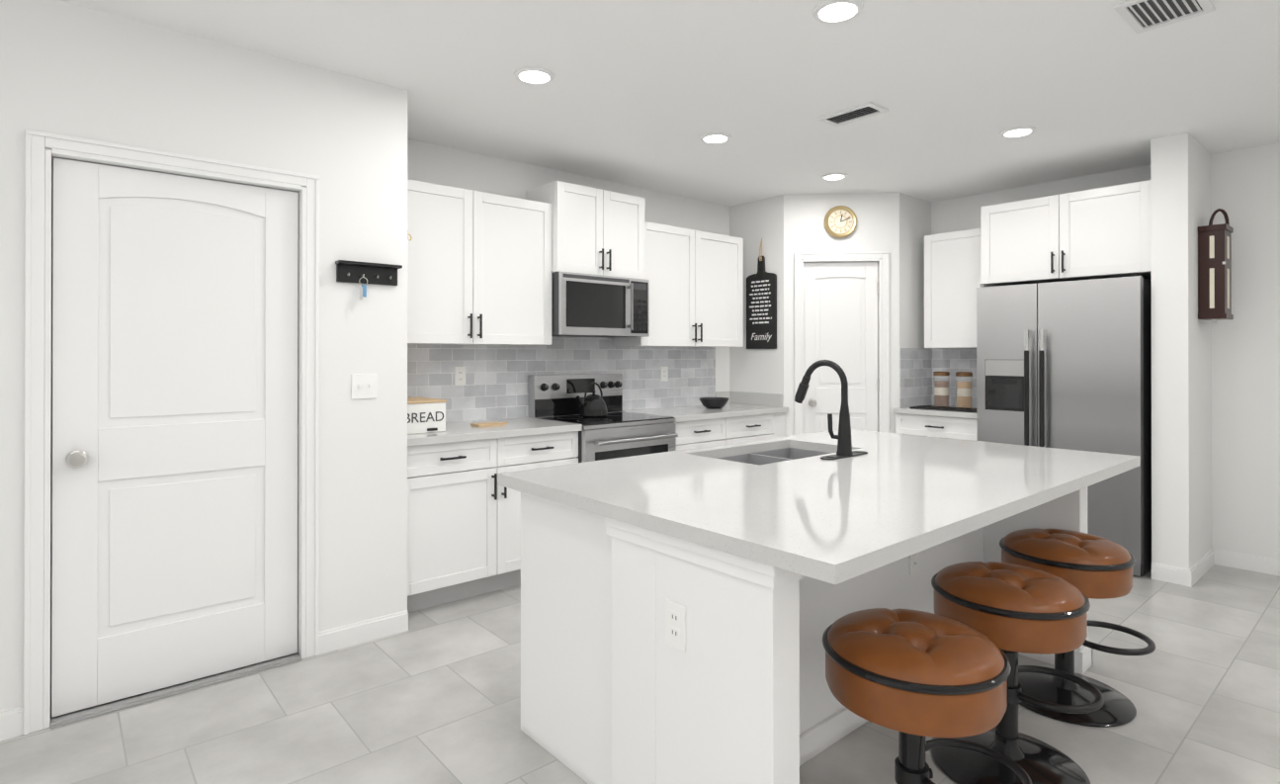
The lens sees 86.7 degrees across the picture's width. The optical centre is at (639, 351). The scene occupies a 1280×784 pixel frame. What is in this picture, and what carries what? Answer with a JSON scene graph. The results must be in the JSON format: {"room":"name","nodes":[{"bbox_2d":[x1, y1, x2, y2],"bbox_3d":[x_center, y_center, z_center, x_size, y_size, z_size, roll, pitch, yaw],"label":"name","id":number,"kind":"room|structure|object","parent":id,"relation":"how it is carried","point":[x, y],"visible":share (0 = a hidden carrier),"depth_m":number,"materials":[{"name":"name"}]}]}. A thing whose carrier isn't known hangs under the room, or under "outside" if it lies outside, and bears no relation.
{"room":"kitchen","nodes":[
{"label":"kitchen","id":0,"kind":"room"},
{"bbox_2d":[0,0,415,711],"bbox_3d":[-2.455,0.034,2.233,3.390,2.620,0.120,0,0,-41],"label":"wall","id":1,"kind":"structure","parent":0,"point":[75,71],"depth_m":2.94,"materials":[{"name":"white paint"}]},
{"bbox_2d":[0,705,23,740],"bbox_3d":[-2.932,1.295,1.729,2.013,0.095,0.013,0,0,-41],"label":"baseboard","id":2,"kind":"structure","parent":1,"relation":"attached to","point":[11,721],"depth_m":2.36,"materials":[{"name":"white wood"}]},
{"bbox_2d":[23,129,319,735],"bbox_3d":[-1.839,0.281,2.747,0.970,2.128,0.142,0,0,-41],"label":"door frame","id":3,"kind":"structure","parent":1,"relation":"attached to","point":[38,464],"depth_m":2.45,"materials":[{"name":"white wood"}]},
{"bbox_2d":[51,157,298,717],"bbox_3d":[-1.816,0.310,2.721,0.822,2.038,0.112,0,0,-41],"label":"door","id":4,"kind":"structure","parent":1,"relation":"in","point":[175,298],"depth_m":2.70,"materials":[{"name":"white wood"}]},
{"bbox_2d":[50,652,302,729],"bbox_3d":[-1.820,1.339,2.722,0.828,0.013,0.100,0,0,-41],"label":"door sill","id":5,"kind":"structure","parent":1,"relation":"attached to","point":[118,705],"depth_m":2.67,"materials":[{"name":"silver metal"}]},
{"bbox_2d":[318,609,408,654],"bbox_3d":[-1.281,1.299,3.151,0.407,0.095,0.013,0,0,-41],"label":"baseboard","id":6,"kind":"structure","parent":1,"relation":"attached to","point":[328,640],"depth_m":3.14,"materials":[{"name":"white wood"}]},
{"bbox_2d":[351,373,376,399],"bbox_3d":[-1.280,0.159,3.153,0.115,0.115,0.015,0,0,-41],"label":"switch plate","id":7,"kind":"object","parent":1,"relation":"attached to","point":[364,385],"visible":1,"depth_m":3.15,"materials":[{"name":"white plastic"}]},
{"bbox_2d":[335,259,402,300],"bbox_3d":[-1.257,-0.325,3.146,0.285,0.173,0.059,0,0,-41],"label":"shelf","id":8,"kind":"object","parent":1,"relation":"attached to","point":[361,273],"visible":0.98,"depth_m":3.14,"materials":[{"name":"black"}]},
{"bbox_2d":[411,140,790,435],"bbox_3d":[-0.060,0.043,5.245,4.410,2.620,0.120,0,0,-41],"label":"wall","id":9,"kind":"structure","parent":0,"point":[737,369],"depth_m":5.45,"materials":[{"name":"white paint"}]},
{"bbox_2d":[454,366,465,385],"bbox_3d":[-1.122,0.150,4.232,0.072,0.116,0.008,0,0,-41],"label":"outlet","id":10,"kind":"object","parent":9,"relation":"attached to","point":[460,376],"visible":1,"depth_m":4.23,"materials":[{"name":"white plastic"}]},
{"bbox_2d":[407,178,557,348],"bbox_3d":[-1.077,-0.496,4.078,1.095,0.900,0.317,0,0,-41],"label":"upper cabinet","id":11,"kind":"object","parent":9,"relation":"attached to","point":[482,268],"depth_m":3.98,"materials":[{"name":"white wood"}]},
{"bbox_2d":[526,180,648,279],"bbox_3d":[-0.364,-0.795,4.661,0.740,0.577,0.367,0,0,-41],"label":"upper cabinet","id":12,"kind":"object","parent":9,"relation":"attached to","point":[597,231],"depth_m":4.49,"materials":[{"name":"white wood"}]},
{"bbox_2d":[551,271,649,337],"bbox_3d":[-0.330,-0.306,4.620,0.732,0.395,0.452,0,0,-41],"label":"microwave","id":13,"kind":"object","parent":12,"relation":"attached to","point":[590,305],"visible":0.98,"depth_m":4.44,"materials":[{"name":"silver metal"}]},
{"bbox_2d":[660,366,668,381],"bbox_3d":[0.193,0.174,5.364,0.072,0.116,0.008,0,0,-41],"label":"outlet","id":14,"kind":"object","parent":9,"relation":"attached to","point":[663,374],"visible":1,"depth_m":5.36,"materials":[{"name":"white plastic"}]},
{"bbox_2d":[608,222,743,348],"bbox_3d":[0.319,-0.487,5.280,1.101,0.890,0.317,0,0,-41],"label":"upper cabinet","id":15,"kind":"object","parent":9,"relation":"attached to","point":[696,277],"depth_m":5.15,"materials":[{"name":"white wood"}]},
{"bbox_2d":[727,392,782,404],"bbox_3d":[0.963,0.390,5.652,0.020,0.099,0.553,0,0,-41],"label":"backsplash","id":16,"kind":"structure","parent":9,"relation":"attached to","point":[733,397],"depth_m":5.65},
{"bbox_2d":[746,237,776,348],"bbox_3d":[1.002,-0.488,5.606,0.024,0.924,0.310,0,0,-41],"label":"sign board","id":17,"kind":"object","parent":9,"relation":"attached to","point":[761,301],"visible":1,"depth_m":5.59,"materials":[{"name":"black wood"}]},
{"bbox_2d":[751,333,771,341],"bbox_3d":[1.002,-0.120,5.593,0.001,0.078,0.221,0,0,-41],"label":"lettering","id":18,"kind":"object","parent":17,"relation":"attached to","point":[761,336],"visible":1,"depth_m":5.59,"materials":[{"name":"white"}]},
{"bbox_2d":[0,564,1279,783],"bbox_3d":[1.025,1.381,1.490,7.940,0.080,7.220,0,0,-41],"label":"floor","id":19,"kind":"structure","parent":0,"point":[433,695],"depth_m":2.48,"materials":[{"name":"tile"}]},
{"bbox_2d":[407,431,578,612],"bbox_3d":[-0.984,0.912,3.970,1.100,0.876,0.597,0,0,-41],"label":"base cabinet","id":20,"kind":"object","parent":19,"relation":"on","point":[464,527],"depth_m":3.64,"materials":[{"name":"white wood"}]},
{"bbox_2d":[407,416,581,447],"bbox_3d":[-0.973,0.454,3.959,1.101,0.040,0.629,0,0,-41],"label":"countertop","id":21,"kind":"structure","parent":20,"relation":"on","point":[457,431],"depth_m":3.84,"materials":[{"name":"white stone"}]},
{"bbox_2d":[407,396,446,433],"bbox_3d":[-1.292,0.347,3.732,0.317,0.172,0.373,0,0,-41],"label":"bread box","id":22,"kind":"object","parent":21,"relation":"on","point":[417,405],"visible":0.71,"depth_m":3.63,"materials":[{"name":"white metal"}]},
{"bbox_2d":[407,411,443,423],"bbox_3d":[-1.151,0.347,3.616,0.222,0.052,0.001,0,0,-41],"label":"lettering","id":23,"kind":"object","parent":22,"relation":"attached to","point":[428,417],"visible":0.96,"depth_m":3.61,"materials":[{"name":"grey"}]},
{"bbox_2d":[470,421,507,426],"bbox_3d":[-0.886,0.428,4.030,0.215,0.012,0.120,0,0,-41],"label":"cutting board","id":24,"kind":"object","parent":21,"relation":"on","point":[484,424],"visible":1,"depth_m":3.99,"materials":[{"name":"beige wood"}]},
{"bbox_2d":[528,372,678,462],"bbox_3d":[-0.231,0.754,4.529,0.756,1.195,0.715,0,0,-41],"label":"range","id":25,"kind":"object","parent":19,"relation":"on","point":[616,432],"visible":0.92,"depth_m":4.51,"materials":[{"name":"silver metal"}]},
{"bbox_2d":[576,381,607,417],"bbox_3d":[-0.335,0.320,4.598,0.240,0.232,0.190,0,0,-41],"label":"kettle","id":26,"kind":"object","parent":25,"relation":"on","point":[593,404],"visible":1,"depth_m":4.55,"materials":[{"name":"black metal"}]},
{"bbox_2d":[675,412,774,450],"bbox_3d":[0.437,0.916,5.193,1.110,0.876,0.597,0,0,-41],"label":"base cabinet","id":27,"kind":"object","parent":19,"relation":"on","point":[692,434],"depth_m":4.95,"materials":[{"name":"white wood"}]},
{"bbox_2d":[622,404,788,424],"bbox_3d":[0.505,0.458,5.232,1.263,0.040,0.629,0,0,-41],"label":"countertop","id":28,"kind":"structure","parent":27,"relation":"on","point":[682,412],"depth_m":5.05,"materials":[{"name":"white stone"}]},
{"bbox_2d":[699,397,728,408],"bbox_3d":[0.578,0.399,5.292,0.230,0.078,0.230,0,0,-41],"label":"bowl","id":29,"kind":"object","parent":28,"relation":"on","point":[714,402],"visible":1,"depth_m":5.22,"materials":[{"name":"black ceramic"}]},
{"bbox_2d":[517,482,1096,783],"bbox_3d":[0.739,0.908,2.644,2.180,0.875,1.170,0,0,-41],"label":"kitchen island","id":30,"kind":"object","parent":19,"relation":"on","point":[749,699],"depth_m":1.92,"materials":[{"name":"white wood"}]},
{"bbox_2d":[665,597,685,652],"bbox_3d":[0.090,0.702,1.743,0.008,0.116,0.072,0,0,-41],"label":"outlet","id":31,"kind":"object","parent":30,"relation":"attached to","point":[675,625],"visible":1,"depth_m":1.74,"materials":[{"name":"white plastic"}]},
{"bbox_2d":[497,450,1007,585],"bbox_3d":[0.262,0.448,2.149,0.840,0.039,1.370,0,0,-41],"label":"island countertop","id":32,"kind":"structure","parent":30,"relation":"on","point":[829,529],"depth_m":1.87,"materials":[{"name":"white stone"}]},
{"bbox_2d":[682,438,1090,517],"bbox_3d":[0.853,0.450,2.658,0.720,0.039,1.370,0,0,-41],"label":"island countertop","id":33,"kind":"structure","parent":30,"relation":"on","point":[1023,488],"depth_m":2.38,"materials":[{"name":"white stone"}]},
{"bbox_2d":[710,442,829,462],"bbox_3d":[0.596,0.564,2.957,0.720,0.212,0.400,0,0,-41],"label":"sink","id":34,"kind":"object","parent":33,"relation":"in","point":[788,450],"depth_m":3.20,"materials":[{"name":"grey metal"}]},
{"bbox_2d":[794,359,872,458],"bbox_3d":[0.778,0.231,2.884,0.300,0.398,0.276,0,0,-41],"label":"faucet","id":35,"kind":"object","parent":33,"relation":"on","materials":[{"name":"black metal"}]},
{"bbox_2d":[909,552,919,574],"bbox_3d":[1.098,0.825,2.710,0.072,0.116,0.008,0,0,-41],"label":"outlet","id":36,"kind":"object","parent":30,"relation":"attached to","point":[913,562],"visible":0.58,"depth_m":2.70,"materials":[{"name":"white plastic"}]},
{"bbox_2d":[822,607,1032,783],"bbox_3d":[0.726,1.029,1.772,0.489,0.625,0.471,0,0,-41],"label":"stool","id":37,"kind":"object","parent":19,"relation":"on","point":[913,678],"visible":1,"depth_m":1.64,"materials":[{"name":"leather"}]},
{"bbox_2d":[893,412,977,440],"bbox_3d":[2.450,0.916,5.275,0.597,0.876,0.655,0,0,-41],"label":"base cabinet","id":38,"kind":"object","parent":19,"relation":"on","point":[952,427],"depth_m":5.07,"materials":[{"name":"white wood"}]},
{"bbox_2d":[893,404,977,420],"bbox_3d":[2.434,0.458,5.270,0.629,0.040,0.649,0,0,-41],"label":"countertop","id":39,"kind":"structure","parent":38,"relation":"on","point":[965,415],"depth_m":5.10,"materials":[{"name":"white stone"}]},
{"bbox_2d":[909,405,977,412],"bbox_3d":[2.353,0.432,5.177,0.240,0.012,0.490,0,0,-41],"label":"tray","id":40,"kind":"object","parent":39,"relation":"on","point":[952,408],"visible":0.92,"depth_m":5.17,"materials":[{"name":"black"}]},
{"bbox_2d":[933,371,949,406],"bbox_3d":[2.410,0.297,5.418,0.120,0.282,0.120,0,0,-41],"label":"canister","id":41,"kind":"object","parent":40,"relation":"on","point":[941,388],"visible":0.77,"depth_m":5.38,"materials":[{"name":"clear glass"}]},
{"bbox_2d":[955,371,972,408],"bbox_3d":[2.527,0.297,5.281,0.120,0.282,0.120,0,0,-41],"label":"canister","id":42,"kind":"object","parent":40,"relation":"on","point":[964,389],"visible":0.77,"depth_m":5.24,"materials":[{"name":"clear glass"}]},
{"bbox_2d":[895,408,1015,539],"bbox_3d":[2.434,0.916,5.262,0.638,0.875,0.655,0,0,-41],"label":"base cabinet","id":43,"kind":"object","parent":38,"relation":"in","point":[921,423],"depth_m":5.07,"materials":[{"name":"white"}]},
{"bbox_2d":[931,561,1104,783],"bbox_3d":[1.209,1.030,2.214,0.497,0.625,0.460,0,0,-41],"label":"stool","id":44,"kind":"object","parent":19,"relation":"on","point":[1010,611],"visible":0.96,"depth_m":2.12,"materials":[{"name":"leather"}]},
{"bbox_2d":[976,275,1151,576],"bbox_3d":[2.899,0.445,4.578,0.785,1.788,0.940,0,0,-41],"label":"fridge","id":45,"kind":"object","parent":19,"relation":"on","point":[1066,365],"visible":0.65,"depth_m":4.24,"materials":[{"name":"metal"}]},
{"bbox_2d":[999,527,1155,727],"bbox_3d":[1.677,1.032,2.638,0.460,0.625,0.497,0,0,-41],"label":"stool","id":46,"kind":"object","parent":19,"relation":"on","point":[1088,565],"visible":0.77,"depth_m":2.53,"materials":[{"name":"leather"}]},
{"bbox_2d":[60,0,1279,206],"bbox_3d":[1.025,-1.319,1.499,7.940,0.080,7.220,0,0,-41],"label":"ceiling","id":47,"kind":"structure","parent":0,"point":[643,93],"depth_m":3.18,"materials":[{"name":"white paint"}]},
{"bbox_2d":[513,66,554,85],"bbox_3d":[-0.485,-1.267,3.114,0.170,0.011,0.170,0,0,4],"label":"recessed light","id":48,"kind":"object","parent":47,"relation":"in","point":[530,74],"depth_m":3.11,"materials":[{"name":"white plastic"}]},
{"bbox_2d":[699,132,731,143],"bbox_3d":[0.447,-1.264,4.009,0.170,0.011,0.170,0,0,4],"label":"recessed light","id":49,"kind":"object","parent":47,"relation":"in","point":[712,137],"depth_m":4.01,"materials":[{"name":"white plastic"}]},
{"bbox_2d":[821,172,847,179],"bbox_3d":[1.398,-1.261,4.881,0.170,0.011,0.170,0,0,4],"label":"recessed light","id":50,"kind":"object","parent":47,"relation":"in","point":[830,176],"depth_m":4.88,"materials":[{"name":"white plastic"}]},
{"bbox_2d":[812,0,863,23],"bbox_3d":[0.736,-1.269,2.523,0.170,0.011,0.170,0,0,4],"label":"recessed light","id":51,"kind":"object","parent":47,"relation":"in","point":[832,11],"depth_m":2.52,"materials":[{"name":"white"}]},
{"bbox_2d":[817,101,888,126],"bbox_3d":[1.135,-1.265,3.616,0.180,0.011,0.315,0,0,-41],"label":"ceiling vent","id":52,"kind":"object","parent":47,"relation":"in","point":[855,114],"visible":0.98,"depth_m":3.61,"materials":[{"name":"white metal"}]},
{"bbox_2d":[1000,125,1036,137],"bbox_3d":[2.176,-1.264,3.901,0.170,0.011,0.170,0,0,4],"label":"recessed light","id":53,"kind":"object","parent":47,"relation":"in","point":[1017,131],"depth_m":3.90,"materials":[{"name":"white plastic"}]},
{"bbox_2d":[1113,0,1215,34],"bbox_3d":[1.937,-1.269,2.501,0.310,0.011,0.240,0,0,-41],"label":"ceiling vent","id":54,"kind":"object","parent":47,"relation":"in","point":[1140,16],"visible":1,"depth_m":2.52,"materials":[{"name":"white metal"}]},
{"bbox_2d":[790,194,802,435],"bbox_3d":[1.296,0.044,5.495,0.071,2.620,0.091,0,0,-41],"label":"wall","id":55,"kind":"structure","parent":0,"point":[796,200],"depth_m":5.44,"materials":[{"name":"white paint"}]},
{"bbox_2d":[802,192,881,259],"bbox_3d":[1.619,-1.001,5.460,0.509,0.530,0.330,0,0,-41],"label":"wall","id":56,"kind":"structure","parent":0,"point":[867,207],"depth_m":5.42,"materials":[{"name":"white paint"}]},
{"bbox_2d":[823,205,856,238],"bbox_3d":[1.597,-1.036,5.397,0.256,0.256,0.037,0,0,4],"label":"wall clock","id":57,"kind":"object","parent":56,"relation":"attached to","point":[839,221],"visible":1,"depth_m":5.39,"materials":[{"name":"gold metal"}]},
{"bbox_2d":[803,261,878,433],"bbox_3d":[1.612,0.311,5.448,0.453,2.062,0.456,0,0,-41],"label":"pantry door","id":58,"kind":"structure","parent":56,"relation":"in","point":[840,313],"depth_m":5.45,"materials":[{"name":"white wood"}]},
{"bbox_2d":[794,251,889,434],"bbox_3d":[1.611,0.279,5.453,0.740,2.150,0.122,0,0,4],"label":"door frame","id":59,"kind":"structure","parent":56,"relation":"attached to","point":[882,258],"depth_m":5.40,"materials":[{"name":"white wood"}]},
{"bbox_2d":[881,142,1279,559],"bbox_3d":[3.949,0.040,4.091,0.120,2.620,7.100,0,0,-41],"label":"wall","id":60,"kind":"structure","parent":0,"point":[1246,181],"depth_m":4.24,"materials":[{"name":"white paint"}]},
{"bbox_2d":[921,228,984,348],"bbox_3d":[2.580,-0.483,5.343,0.317,0.905,0.550,0,0,-41],"label":"upper cabinet","id":61,"kind":"object","parent":60,"relation":"attached to","point":[950,258],"depth_m":5.29,"materials":[{"name":"white wood"}]},
{"bbox_2d":[976,179,1151,286],"bbox_3d":[2.986,-0.761,4.657,0.597,0.555,1.000,0,0,-41],"label":"upper cabinet","id":62,"kind":"object","parent":60,"relation":"attached to","point":[1104,232],"depth_m":4.42,"materials":[{"name":"white wood"}]},
{"bbox_2d":[1217,549,1279,576],"bbox_3d":[4.934,1.298,2.840,0.013,0.095,3.925,0,0,-41],"label":"baseboard","id":63,"kind":"structure","parent":60,"relation":"attached to","point":[1251,562],"depth_m":4.19,"materials":[{"name":"white wood"}]},
{"bbox_2d":[1146,132,1213,569],"bbox_3d":[3.348,0.040,4.184,0.630,2.620,0.175,0,0,-41],"label":"wall","id":64,"kind":"structure","parent":0,"point":[1180,170],"depth_m":4.00,"materials":[{"name":"white paint"}]},
{"bbox_2d":[1182,548,1217,587],"bbox_3d":[3.404,1.302,4.104,0.643,0.095,0.013,0,0,-41],"label":"baseboard","id":65,"kind":"structure","parent":64,"relation":"attached to","point":[1190,576],"depth_m":4.05,"materials":[{"name":"white wood"}]},
{"bbox_2d":[1197,208,1233,323],"bbox_3d":[3.475,-0.521,4.091,0.216,0.692,0.131,0,0,-41],"label":"hanging lantern","id":66,"kind":"object","parent":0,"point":[1214,273],"visible":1,"depth_m":4.03,"materials":[{"name":"brown wood"}]}
]}

